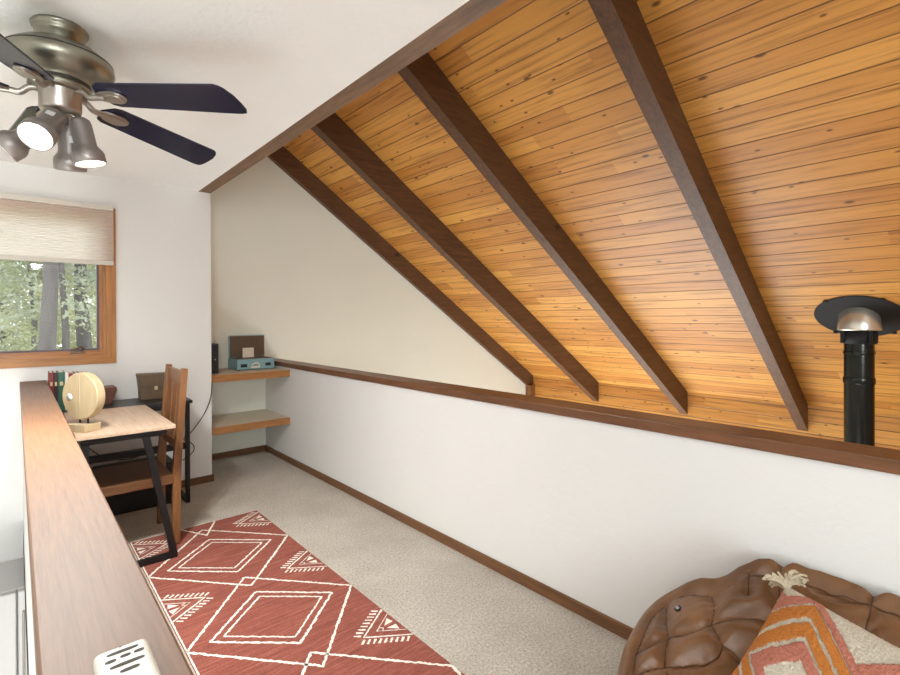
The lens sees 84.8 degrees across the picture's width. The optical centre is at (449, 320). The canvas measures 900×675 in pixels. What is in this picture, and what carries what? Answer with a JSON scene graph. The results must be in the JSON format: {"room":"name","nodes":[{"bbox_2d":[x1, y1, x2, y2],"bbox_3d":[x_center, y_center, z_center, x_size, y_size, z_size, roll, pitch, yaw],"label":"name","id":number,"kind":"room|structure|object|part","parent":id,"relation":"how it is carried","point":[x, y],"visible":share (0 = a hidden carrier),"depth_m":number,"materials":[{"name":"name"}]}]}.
{"room":"loft home office","nodes":[
{"label":"loft home office","id":0,"kind":"room"},
{"bbox_2d":[23,455,35,674],"bbox_3d":[-1.309,1.004,1.625,0.112,1.110,4.567,0,0,-41],"label":"wall","id":1,"kind":"structure","parent":0,"point":[30,632],"depth_m":1.89,"materials":[{"name":"white paint"}]},
{"bbox_2d":[20,380,193,674],"bbox_3d":[-1.294,0.431,1.603,0.138,0.040,4.617,0,0,-41],"label":"half wall cap","id":2,"kind":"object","parent":1,"relation":"on","point":[92,597],"depth_m":0.82,"materials":[{"name":"brown wood"}]},
{"bbox_2d":[93,639,160,674],"bbox_3d":[-0.362,0.402,0.555,0.055,0.021,0.111,0,0,-41],"label":"fire alarm","id":3,"kind":"object","parent":2,"relation":"on","point":[134,658],"visible":1,"depth_m":0.57,"materials":[{"name":"white plastic"}]},
{"bbox_2d":[0,161,211,562],"bbox_3d":[-3.397,0.450,3.267,3.213,6.180,0.659,0,0,-41],"label":"wall","id":4,"kind":"structure","parent":0,"point":[163,233],"depth_m":3.75,"materials":[{"name":"white paint"}]},
{"bbox_2d":[0,208,115,368],"bbox_3d":[-3.212,-0.249,3.051,1.895,1.135,0.149,0,0,-41],"label":"window","id":5,"kind":"structure","parent":4,"relation":"in","point":[105,350],"depth_m":3.60,"materials":[{"name":"brown wood"}]},
{"bbox_3d":[-3.223,-0.249,3.064,1.739,0.979,0.055,0,0,-41],"label":"sash","id":6,"kind":"part","parent":5,"relation":"part of","materials":[{"name":"brown wood"}]},
{"bbox_2d":[0,192,113,265],"bbox_3d":[-3.161,-0.610,2.985,1.868,0.430,0.041,0,0,-41],"label":"window shade","id":7,"kind":"object","parent":5,"relation":"attached to","point":[39,229],"visible":1,"depth_m":3.38,"materials":[{"name":"fabric"}]},
{"bbox_3d":[-3.161,-0.807,2.984,1.868,0.035,0.041,0,0,-41],"label":"head rail","id":8,"kind":"part","parent":7,"relation":"part of","materials":[{"name":"beige fabric"}]},
{"bbox_3d":[-3.160,-0.410,2.985,1.868,0.030,0.032,0,0,-41],"label":"rail","id":9,"kind":"part","parent":7,"relation":"part of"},
{"bbox_3d":[-2.641,0.210,3.498,0.087,0.052,0.065,0,0,-41],"label":"crank handle","id":10,"kind":"part","parent":5,"relation":"part of","materials":[{"name":"brown metal"}]},
{"bbox_2d":[89,448,138,459],"bbox_3d":[-2.453,0.856,3.639,0.685,0.366,0.007,0,0,-41],"label":"power cord","id":11,"kind":"object","parent":4,"relation":"attached to","point":[89,448],"visible":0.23,"depth_m":3.65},
{"bbox_2d":[181,473,213,487],"bbox_3d":[-2.410,1.306,3.783,1.084,0.056,0.153,0,0,-41],"label":"baseboard","id":12,"kind":"structure","parent":4,"relation":"attached to","point":[209,478],"depth_m":4.01,"materials":[{"name":"brown wood"}]},
{"bbox_2d":[183,380,211,438],"bbox_3d":[-2.118,0.702,4.066,0.289,0.496,0.204,0,0,-41],"label":"power cord","id":13,"kind":"object","parent":4,"relation":"attached to","point":[211,380],"visible":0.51,"depth_m":4.04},
{"bbox_2d":[212,445,264,459],"bbox_3d":[-2.145,1.301,4.801,0.685,0.056,0.013,0,0,-41],"label":"baseboard","id":14,"kind":"structure","parent":4,"relation":"attached to","point":[215,456],"depth_m":4.85,"materials":[{"name":"brown wood"}]},
{"bbox_2d":[211,367,289,382],"bbox_3d":[-1.949,0.493,4.581,0.698,0.060,0.601,0,0,-41],"label":"wall shelf","id":15,"kind":"object","parent":4,"relation":"attached to","point":[225,374],"visible":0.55,"depth_m":4.39,"materials":[{"name":"brown wood"}]},
{"bbox_2d":[211,343,218,373],"bbox_3d":[-2.104,0.334,4.320,0.105,0.262,0.156,0,0,-41],"label":"speaker","id":16,"kind":"object","parent":15,"relation":"on","point":[214,346],"visible":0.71,"depth_m":4.28},
{"bbox_2d":[228,335,273,370],"bbox_3d":[-1.893,0.303,4.706,0.345,0.318,0.294,0,0,-41],"label":"record player","id":17,"kind":"object","parent":15,"relation":"on","point":[236,343],"visible":0.98,"depth_m":4.71},
{"bbox_3d":[-1.980,0.250,4.803,0.337,0.212,0.026,0,0,-41],"label":"lid","id":18,"kind":"part","parent":17,"relation":"part of","materials":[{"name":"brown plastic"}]},
{"bbox_2d":[243,348,253,357],"bbox_3d":[-1.941,0.309,4.745,0.105,0.092,0.006,0,0,-41],"label":"record sleeve","id":19,"kind":"object","parent":17,"relation":"in","point":[247,352],"visible":0.96,"depth_m":4.75,"materials":[{"name":"beige paper"}]},
{"bbox_3d":[-1.812,0.416,4.600,0.089,0.053,0.026,0,0,-41],"label":"handle","id":20,"kind":"part","parent":17,"relation":"part of","materials":[{"name":"white plastic"}]},
{"bbox_2d":[212,409,289,434],"bbox_3d":[-1.947,0.935,4.583,0.698,0.060,0.601,0,0,-41],"label":"wall shelf","id":21,"kind":"object","parent":4,"relation":"attached to","point":[262,418],"visible":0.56,"depth_m":4.49,"materials":[{"name":"brown wood"}]},
{"bbox_2d":[198,0,506,192],"bbox_3d":[0.816,-1.146,0.829,0.094,0.200,8.567,0,0,-41],"label":"trim","id":22,"kind":"structure","parent":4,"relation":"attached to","point":[471,11],"depth_m":2.12,"materials":[{"name":"brown wood"}]},
{"bbox_2d":[0,0,468,190],"bbox_3d":[-0.442,-1.097,-0.279,3.259,0.120,8.847,0,0,-41],"label":"ceiling","id":23,"kind":"structure","parent":0,"point":[282,60],"depth_m":1.95,"materials":[{"name":"white paint"}]},
{"bbox_2d":[0,14,246,171],"bbox_3d":[-1.423,-0.795,1.745,1.242,0.494,1.251,0,0,-41],"label":"ceiling fan","id":24,"kind":"object","parent":23,"relation":"hanging from","point":[54,60],"visible":1,"depth_m":1.71,"materials":[{"name":"grey metal"}]},
{"bbox_3d":[-1.692,-0.781,2.009,0.518,0.006,0.158,-5,8,40],"label":"blade","id":25,"kind":"part","parent":24,"relation":"part of","materials":[{"name":"black wood"}]},
{"bbox_3d":[-1.289,-0.780,1.372,0.158,0.006,0.518,11,1,-15],"label":"blade","id":26,"kind":"part","parent":24,"relation":"part of","materials":[{"name":"black wood"}]},
{"bbox_3d":[-1.241,-0.783,2.124,0.158,0.006,0.518,-12,-8,21],"label":"blade","id":27,"kind":"part","parent":24,"relation":"part of","materials":[{"name":"black wood"}]},
{"bbox_3d":[-0.992,-0.783,1.731,0.518,0.006,0.158,4,-11,4],"label":"blade","id":28,"kind":"part","parent":24,"relation":"part of","materials":[{"name":"black wood"}]},
{"bbox_2d":[23,451,626,674],"bbox_3d":[0.505,1.445,0.997,2.000,0.220,9.226,0,0,-41],"label":"floor","id":29,"kind":"structure","parent":0,"point":[480,620],"depth_m":2.57,"materials":[{"name":"beige carpet"}]},
{"bbox_2d":[63,405,177,567],"bbox_3d":[-1.976,0.958,2.928,0.462,0.753,0.865,0,0,-41],"label":"side table","id":30,"kind":"object","parent":29,"relation":"on","point":[139,421],"visible":0.6,"depth_m":2.72,"materials":[{"name":"brown wood"}]},
{"bbox_2d":[62,372,104,432],"bbox_3d":[-1.935,0.429,2.607,0.246,0.308,0.090,0,0,16],"label":"table lamp","id":31,"kind":"object","parent":30,"relation":"on","point":[83,395],"visible":0.97,"depth_m":2.58,"materials":[{"name":"brown wood"}]},
{"bbox_3d":[-1.717,0.981,2.635,0.462,0.708,0.034,0,0,-41],"label":"leg frame","id":32,"kind":"part","parent":30,"relation":"part of","materials":[{"name":"black metal"}]},
{"bbox_2d":[62,397,192,502],"bbox_3d":[-2.313,0.960,3.493,0.805,0.750,0.384,0,0,-41],"label":"desk","id":33,"kind":"object","parent":29,"relation":"on","point":[154,404],"visible":0.27,"depth_m":3.51,"materials":[{"name":"metal"}]},
{"bbox_2d":[48,371,53,394],"bbox_3d":[-2.609,0.461,3.222,0.022,0.252,0.166,0,0,-41],"label":"book","id":34,"kind":"object","parent":33,"relation":"on","point":[50,373],"visible":0.55,"depth_m":3.16,"materials":[{"name":"paper"}]},
{"bbox_2d":[53,371,57,402],"bbox_3d":[-2.592,0.462,3.237,0.020,0.250,0.166,0,0,-41],"label":"book","id":35,"kind":"object","parent":33,"relation":"on","point":[55,373],"visible":0.59,"depth_m":3.18,"materials":[{"name":"paper"}]},
{"bbox_2d":[57,370,64,410],"bbox_3d":[-2.572,0.462,3.258,0.034,0.250,0.171,0,0,-41],"label":"book","id":36,"kind":"object","parent":33,"relation":"on","point":[61,374],"visible":0.76,"depth_m":3.19,"materials":[{"name":"paper"}]},
{"bbox_2d":[64,370,68,410],"bbox_3d":[-2.548,0.463,3.272,0.018,0.248,0.161,0,0,-41],"label":"book","id":37,"kind":"object","parent":33,"relation":"on","point":[66,371],"visible":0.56,"depth_m":3.21,"materials":[{"name":"paper"}]},
{"bbox_2d":[104,385,116,404],"bbox_3d":[-2.441,0.526,3.487,0.129,0.118,0.140,0,0,-41],"label":"case","id":38,"kind":"object","parent":33,"relation":"on","point":[110,390],"visible":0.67,"depth_m":3.45,"materials":[{"name":"brown leather"}]},
{"bbox_3d":[-2.219,0.920,3.389,0.712,0.045,0.045,0,0,-41],"label":"rail","id":39,"kind":"part","parent":33,"relation":"part of","materials":[{"name":"black metal"}]},
{"bbox_2d":[136,372,164,399],"bbox_3d":[-2.213,0.489,3.694,0.224,0.190,0.130,0,0,-41],"label":"box","id":40,"kind":"object","parent":33,"relation":"on","point":[150,385],"visible":0.7,"depth_m":3.64,"materials":[{"name":"brown cardboard"}]},
{"bbox_3d":[-2.311,0.971,3.493,0.768,0.727,0.362,0,0,-41],"label":"frame","id":41,"kind":"part","parent":33,"relation":"part of","materials":[{"name":"black metal"}]},
{"bbox_2d":[92,454,171,515],"bbox_3d":[-2.275,1.185,3.558,0.475,0.300,0.275,0,0,-41],"label":"filing cabinet","id":42,"kind":"object","parent":29,"relation":"on","point":[128,502],"visible":0.34,"depth_m":3.47,"materials":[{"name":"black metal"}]},
{"bbox_2d":[129,510,464,674],"bbox_3d":[-0.816,1.332,2.271,0.755,0.004,2.485,0,0,-41],"label":"rug","id":43,"kind":"object","parent":29,"relation":"on","point":[239,595],"visible":0.99,"depth_m":2.27,"materials":[{"name":"red fabric"}]},
{"bbox_2d":[91,364,187,543],"bbox_3d":[-1.924,0.810,2.957,0.545,1.042,0.450,0,0,-41],"label":"wooden chair","id":44,"kind":"object","parent":43,"relation":"on","point":[130,477],"visible":0.7,"depth_m":2.95,"materials":[{"name":"brown wood"}]},
{"bbox_3d":[-1.954,0.939,2.930,0.463,0.055,0.450,0,0,-41],"label":"seat","id":45,"kind":"part","parent":44,"relation":"part of","materials":[{"name":"brown wood"}]},
{"bbox_3d":[-1.886,0.809,3.257,0.090,1.042,0.038,0,0,-41],"label":"post","id":46,"kind":"part","parent":44,"relation":"part of","materials":[{"name":"brown wood"}]},
{"bbox_3d":[-1.752,0.755,3.109,0.025,0.050,0.372,0,0,-41],"label":"rail","id":47,"kind":"part","parent":44,"relation":"part of","materials":[{"name":"brown wood"}]},
{"bbox_3d":[-1.732,0.349,3.126,0.027,0.082,0.372,0,0,-41],"label":"rail","id":48,"kind":"part","parent":44,"relation":"part of","materials":[{"name":"brown wood"}]},
{"bbox_3d":[-1.621,0.809,2.957,0.090,1.042,0.038,0,0,-41],"label":"post","id":49,"kind":"part","parent":44,"relation":"part of","materials":[{"name":"brown wood"}]},
{"bbox_2d":[617,558,899,674],"bbox_3d":[1.000,1.054,1.006,0.977,0.558,1.737,0,0,-41],"label":"tufted sofa","id":50,"kind":"object","parent":29,"relation":"on","point":[702,626],"visible":0.77,"depth_m":1.54,"materials":[{"name":"brown leather"}]},
{"bbox_2d":[732,569,899,674],"bbox_3d":[0.946,0.938,1.178,0.488,0.401,0.588,0,0,-30],"label":"cushion","id":51,"kind":"object","parent":50,"relation":"on","point":[799,636],"visible":1,"depth_m":1.27,"materials":[{"name":"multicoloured fabric"}]},
{"bbox_2d":[210,157,525,453],"bbox_3d":[-0.561,0.548,6.297,5.049,5.937,0.140,0,0,-41],"label":"wall","id":52,"kind":"structure","parent":0,"point":[285,270],"depth_m":5.36,"materials":[{"name":"beige paint"}]},
{"bbox_2d":[265,365,899,627],"bbox_3d":[1.210,0.996,1.616,0.119,1.108,9.226,0,0,-41],"label":"wall","id":53,"kind":"structure","parent":0,"point":[613,519],"depth_m":2.19,"materials":[{"name":"white paint"}]},
{"bbox_2d":[265,445,633,639],"bbox_3d":[1.161,1.302,1.574,0.013,0.056,9.226,0,0,-41],"label":"baseboard","id":54,"kind":"structure","parent":53,"relation":"attached to","point":[595,616],"depth_m":2.67,"materials":[{"name":"brown wood"}]},
{"bbox_2d":[274,358,899,474],"bbox_3d":[1.205,0.420,1.612,0.154,0.043,9.226,0,0,-41],"label":"trim","id":55,"kind":"structure","parent":53,"relation":"on","point":[881,459],"depth_m":1.94,"materials":[{"name":"brown wood"}]},
{"bbox_2d":[284,0,899,414],"bbox_3d":[2.506,-0.760,2.756,5.487,3.689,9.506,0,0,-41],"label":"ceiling","id":56,"kind":"structure","parent":0,"point":[791,108],"depth_m":3.42,"materials":[{"name":"brown wood"}]},
{"bbox_2d":[267,146,532,384],"bbox_3d":[-0.638,-0.717,6.101,5.128,3.653,0.058,0,0,-41],"label":"rafter","id":57,"kind":"object","parent":56,"relation":"attached to","point":[281,157],"visible":0.57,"depth_m":5.98,"materials":[{"name":"brown wood"}]},
{"bbox_2d":[310,113,598,401],"bbox_3d":[0.089,-0.694,5.275,5.130,3.698,0.105,0,0,-40],"label":"rafter","id":58,"kind":"object","parent":56,"relation":"attached to","point":[332,130],"visible":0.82,"depth_m":5.08,"materials":[{"name":"brown wood"}]},
{"bbox_2d":[397,52,687,413],"bbox_3d":[0.921,-0.693,4.330,5.128,3.698,0.105,0,0,-41],"label":"rafter","id":59,"kind":"object","parent":56,"relation":"attached to","point":[423,75],"visible":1,"depth_m":4.04,"materials":[{"name":"brown wood"}]},
{"bbox_2d":[588,0,807,430],"bbox_3d":[1.778,-0.692,3.356,5.134,3.698,0.105,0,0,-43],"label":"rafter","id":60,"kind":"object","parent":56,"relation":"attached to","point":[622,23],"visible":1,"depth_m":3.04,"materials":[{"name":"brown wood"}]},
{"bbox_2d":[533,375,899,449],"bbox_3d":[4.348,2.174,4.382,0.050,2.666,9.226,0,0,-41],"label":"wall","id":61,"kind":"structure","parent":0,"point":[823,422],"depth_m":5.66,"materials":[{"name":"brown wood"}]},
{"bbox_3d":[1.287,3.579,1.687,8.422,0.100,9.526,0,0,-41],"label":"floor","id":62,"kind":"structure","parent":0,"visible":0},
{"bbox_2d":[0,558,26,674],"bbox_3d":[-2.711,2.561,3.057,0.850,1.955,0.532,0,0,-41],"label":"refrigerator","id":63,"kind":"object","parent":62,"relation":"on","point":[13,648],"visible":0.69,"depth_m":2.89,"materials":[{"name":"white metal"}]},
{"bbox_3d":[-2.710,2.554,2.751,0.447,1.931,0.048,0,0,-41],"label":"door","id":64,"kind":"part","parent":63,"relation":"part of","materials":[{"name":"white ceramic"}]},
{"bbox_3d":[-2.389,2.552,3.034,0.397,1.931,0.048,0,0,-41],"label":"door","id":65,"kind":"part","parent":63,"relation":"part of","materials":[{"name":"white ceramic"}]},
{"bbox_3d":[-2.500,2.371,2.897,0.012,1.335,0.014,0,0,-41],"label":"handle","id":66,"kind":"part","parent":63,"relation":"part of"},
{"bbox_2d":[525,385,534,395],"bbox_3d":[1.267,2.259,7.751,0.122,2.490,0.096,0,0,-41],"label":"timber post","id":67,"kind":"object","parent":62,"relation":"on","point":[530,389],"visible":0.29,"depth_m":7.71,"materials":[{"name":"brown wood"}]},
{"bbox_2d":[814,296,899,445],"bbox_3d":[3.083,1.667,3.716,0.457,3.694,0.550,0,0,-41],"label":"pipe","id":68,"kind":"object","parent":62,"relation":"on","point":[859,321],"visible":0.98,"depth_m":3.64,"materials":[{"name":"metal"}]},
{"label":"outside","id":69,"kind":"structure","parent":0,"visible":0},
{"bbox_3d":[-24.066,5.352,42.505,140.000,0.200,84.400,0,0,-41],"label":"ground","id":70,"kind":"structure","parent":69,"visible":0},
{"bbox_2d":[0,265,28,346],"bbox_3d":[-24.738,-0.758,26.517,6.604,13.844,7.415,0,0,-23],"label":"pine tree","id":71,"kind":"object","parent":70,"relation":"on","point":[0,265],"visible":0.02,"depth_m":27.02,"materials":[{"name":"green plant"}]},
{"bbox_2d":[0,263,36,350],"bbox_3d":[-14.284,-1.163,14.165,5.165,13.011,5.216,0,0,9],"label":"pine tree","id":72,"kind":"object","parent":70,"relation":"on","point":[11,319],"visible":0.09,"depth_m":15.11,"materials":[{"name":"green plant"}]},
{"bbox_2d":[0,259,42,350],"bbox_3d":[-18.204,-1.173,20.037,5.204,13.012,5.276,0,0,-23],"label":"pine tree","id":73,"kind":"object","parent":70,"relation":"on","point":[6,313],"visible":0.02,"depth_m":19.94,"materials":[{"name":"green plant"}]},
{"bbox_2d":[0,260,95,348],"bbox_3d":[-10.342,-2.172,12.885,4.942,15.008,4.039,0,0,-9],"label":"pine tree","id":74,"kind":"object","parent":70,"relation":"on","point":[65,320],"visible":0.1,"depth_m":12.64,"materials":[{"name":"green plant"}]},
{"bbox_2d":[0,259,95,350],"bbox_3d":[-11.277,-1.171,13.332,4.328,13.006,3.848,0,0,-41],"label":"pine tree","id":75,"kind":"object","parent":70,"relation":"on","point":[34,334],"visible":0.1,"depth_m":13.12,"materials":[{"name":"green plant"}]},
{"bbox_2d":[0,261,95,348],"bbox_3d":[-11.208,-2.177,15.289,4.352,15.020,4.634,0,0,7],"label":"pine tree","id":76,"kind":"object","parent":70,"relation":"on","point":[85,339],"visible":0.02,"depth_m":15.13,"materials":[{"name":"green plant"}]},
{"bbox_2d":[0,261,95,350],"bbox_3d":[-15.432,-1.089,18.536,5.457,13.183,5.154,0,0,-26],"label":"pine tree","id":77,"kind":"object","parent":70,"relation":"on","point":[72,316],"visible":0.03,"depth_m":18.45,"materials":[{"name":"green plant"}]},
{"bbox_2d":[38,262,58,349],"bbox_3d":[-8.254,-2.169,10.336,4.050,15.015,4.078,0,0,-41],"label":"pine tree","id":78,"kind":"object","parent":70,"relation":"on","point":[47,338],"visible":0.02,"depth_m":10.13,"materials":[{"name":"grey plant"}]},
{"bbox_2d":[4,263,95,349],"bbox_3d":[-20.589,-0.774,26.137,6.794,13.845,7.218,0,0,-41],"label":"pine tree","id":79,"kind":"object","parent":70,"relation":"on","point":[59,321],"visible":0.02,"depth_m":25.81,"materials":[{"name":"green plant"}]},
{"bbox_2d":[56,264,95,348],"bbox_3d":[-14.445,-1.189,20.761,5.396,13.012,5.005,0,0,-25],"label":"pine tree","id":80,"kind":"object","parent":70,"relation":"on","point":[88,266],"visible":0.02,"depth_m":20.08,"materials":[{"name":"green plant"}]}
]}

